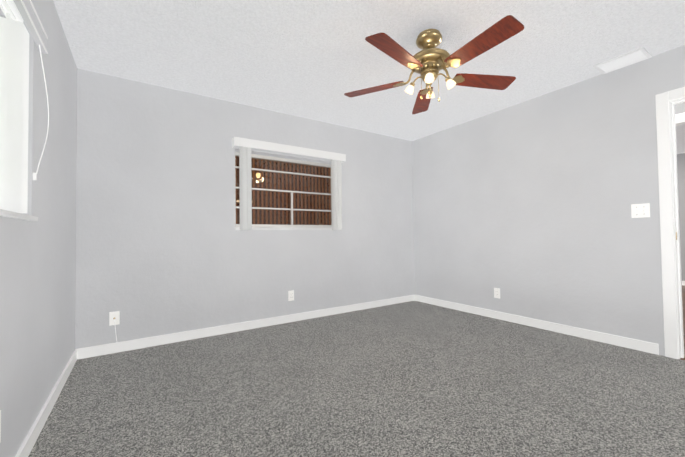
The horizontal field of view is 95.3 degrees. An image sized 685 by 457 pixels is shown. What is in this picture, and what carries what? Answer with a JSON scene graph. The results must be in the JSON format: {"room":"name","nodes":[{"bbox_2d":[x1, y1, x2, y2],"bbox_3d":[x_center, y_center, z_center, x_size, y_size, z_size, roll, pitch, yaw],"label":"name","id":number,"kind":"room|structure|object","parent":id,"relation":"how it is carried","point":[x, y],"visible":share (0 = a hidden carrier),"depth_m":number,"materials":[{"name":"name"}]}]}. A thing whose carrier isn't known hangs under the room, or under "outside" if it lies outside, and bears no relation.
{"room":"empty bedroom","nodes":[
{"label":"empty bedroom","id":0,"kind":"room"},
{"bbox_2d":[0,0,76,456],"bbox_3d":[-1.151,-0.190,0.788,0.200,2.440,4.632,0,-2,-33],"label":"wall","id":1,"kind":"structure","parent":0,"point":[37,296],"depth_m":1.68,"materials":[{"name":"grey paint"}]},
{"bbox_2d":[0,410,0,441],"bbox_3d":[-1.254,0.734,1.133,0.009,0.117,0.072,0,-2,-33],"label":"electrical outlet","id":2,"kind":"object","parent":1,"relation":"attached to","point":[0,425],"visible":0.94,"depth_m":1.16,"materials":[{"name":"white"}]},
{"bbox_2d":[0,209,37,220],"bbox_3d":[-1.158,-0.066,0.892,0.138,0.022,1.460,0,-2,-33],"label":"sill","id":3,"kind":"structure","parent":1,"relation":"attached to","point":[9,214],"depth_m":1.27,"materials":[{"name":"wood"}]},
{"bbox_2d":[0,0,48,212],"bbox_3d":[-1.148,-0.560,0.896,0.146,0.939,1.749,0,-2,-33],"label":"window blind","id":4,"kind":"object","parent":1,"relation":"attached to","point":[14,75],"visible":0.98,"depth_m":1.42,"materials":[{"name":"white plastic"}]},
{"bbox_2d":[15,348,78,456],"bbox_3d":[-1.046,0.986,0.821,0.017,0.088,4.239,0,-2,-33],"label":"baseboard","id":5,"kind":"structure","parent":1,"relation":"attached to","point":[26,447],"depth_m":1.72,"materials":[{"name":"white wood"}]},
{"bbox_2d":[75,69,414,348],"bbox_3d":[-0.574,-0.127,3.816,4.087,2.440,0.200,0,-2,-33],"label":"wall","id":6,"kind":"structure","parent":0,"point":[163,246],"depth_m":3.15,"materials":[{"name":"grey paint"}]},
{"bbox_2d":[109,311,119,341],"bbox_3d":[-1.987,0.863,2.718,0.072,0.270,0.033,0,-2,-33],"label":"wall jack","id":7,"kind":"object","parent":6,"relation":"attached to","point":[114,317],"visible":1,"depth_m":2.73,"materials":[{"name":"white plastic"}]},
{"bbox_2d":[79,295,414,358],"bbox_3d":[-0.539,1.046,3.676,3.937,0.088,0.017,0,-2,-33],"label":"baseboard","id":8,"kind":"structure","parent":6,"relation":"attached to","point":[92,351],"depth_m":3.21,"materials":[{"name":"white wood"}]},
{"bbox_2d":[235,152,331,227],"bbox_3d":[-0.681,-0.428,3.828,1.333,0.845,0.090,0,-2,-33],"label":"window","id":9,"kind":"structure","parent":6,"relation":"in","point":[294,162],"depth_m":3.82,"materials":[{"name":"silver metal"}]},
{"bbox_2d":[235,227,331,229],"bbox_3d":[-0.617,0.005,3.728,1.330,0.030,0.123,0,-2,-33],"label":"sill","id":10,"kind":"structure","parent":6,"relation":"attached to","point":[271,228],"depth_m":3.61,"materials":[{"name":"wood"}]},
{"bbox_2d":[232,137,345,229],"bbox_3d":[-0.563,-0.467,3.651,1.392,0.968,0.104,0,-2,-33],"label":"window blind","id":11,"kind":"object","parent":6,"relation":"attached to","point":[245,145],"visible":0.98,"depth_m":3.44,"materials":[{"name":"white plastic"}]},
{"bbox_2d":[288,290,293,300],"bbox_3d":[-0.599,0.785,3.646,0.072,0.117,0.009,0,-2,-33],"label":"electrical outlet","id":12,"kind":"object","parent":6,"relation":"attached to","point":[290,295],"visible":1,"depth_m":3.64,"materials":[{"name":"white plastic"}]},
{"bbox_2d":[235,156,330,224],"bbox_3d":[-1.699,-0.073,5.529,4.287,2.440,0.100,0,-2,-33],"label":"wall","id":13,"kind":"structure","parent":0,"point":[277,212],"depth_m":5.90,"materials":[{"name":"brown wood"}]},
{"bbox_2d":[28,301,684,456],"bbox_3d":[0.607,1.064,1.902,3.967,0.060,4.232,0,-2,-33],"label":"floor carpet","id":14,"kind":"object","parent":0,"point":[413,379],"visible":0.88,"depth_m":1.95,"materials":[{"name":"grey carpet"}]},
{"bbox_2d":[53,0,684,153],"bbox_3d":[2.665,-1.464,3.135,9.150,0.120,7.000,0,-2,-33],"label":"ceiling","id":15,"kind":"structure","parent":0,"point":[316,60],"depth_m":2.40,"materials":[{"name":"white paint"}]},
{"bbox_2d":[344,15,523,113],"bbox_3d":[0.636,-1.155,2.219,1.281,0.489,1.254,0,-2,-33],"label":"ceiling fan","id":16,"kind":"object","parent":15,"relation":"hanging from","point":[429,61],"visible":1,"depth_m":2.15,"materials":[{"name":"brown wood"}]},
{"bbox_2d":[593,47,651,73],"bbox_3d":[2.352,-1.405,2.628,0.240,0.014,0.320,0,-2,-33],"label":"ceiling vent","id":17,"kind":"object","parent":15,"relation":"in","point":[625,59],"visible":1,"depth_m":2.61,"materials":[{"name":"white"}]},
{"bbox_2d":[412,45,684,355],"bbox_3d":[2.354,-0.184,2.969,0.120,2.440,4.432,0,-2,-33],"label":"wall","id":18,"kind":"structure","parent":0,"point":[525,207],"depth_m":3.15,"materials":[{"name":"grey paint"}]},
{"bbox_2d":[494,288,499,298],"bbox_3d":[1.816,0.760,3.668,0.009,0.117,0.072,0,-2,-33],"label":"electrical outlet","id":19,"kind":"object","parent":18,"relation":"attached to","point":[496,292],"visible":1,"depth_m":3.66,"materials":[{"name":"white plastic"}]},
{"bbox_2d":[415,295,658,354],"bbox_3d":[1.838,1.014,3.626,0.017,0.088,2.631,0,-2,-33],"label":"baseboard","id":20,"kind":"structure","parent":18,"relation":"attached to","point":[635,344],"depth_m":3.15,"materials":[{"name":"white wood"}]},
{"bbox_2d":[631,203,649,217],"bbox_3d":[2.498,-0.150,2.619,0.023,0.116,0.116,0,-2,-33],"label":"switch plate","id":21,"kind":"object","parent":18,"relation":"attached to","point":[640,210],"visible":1,"depth_m":2.62,"materials":[{"name":"white plastic"}]},
{"bbox_2d":[655,87,684,358],"bbox_3d":[2.879,-0.046,2.168,0.152,2.114,0.935,0,-2,-33],"label":"door frame","id":22,"kind":"structure","parent":18,"relation":"attached to","point":[662,100],"depth_m":2.48,"materials":[{"name":"white wood"}]},
{"bbox_2d":[675,103,684,280],"bbox_3d":[3.285,-0.183,3.501,0.120,2.440,7.000,0,-2,-33],"label":"wall","id":23,"kind":"structure","parent":0,"point":[679,108],"depth_m":3.15,"materials":[{"name":"grey paint"}]},
{"bbox_2d":[675,112,684,125],"bbox_3d":[3.501,-0.070,3.160,0.136,2.193,1.440,0,-2,-33],"label":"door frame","id":24,"kind":"structure","parent":23,"relation":"attached to","point":[680,119],"depth_m":3.17,"materials":[{"name":"white wood"}]},
{"bbox_2d":[680,285,684,359],"bbox_3d":[4.448,1.069,4.224,4.763,0.060,7.000,0,-2,-33],"label":"floor","id":25,"kind":"structure","parent":0,"point":[683,296],"depth_m":3.84,"materials":[{"name":"brown wood"}]}
]}

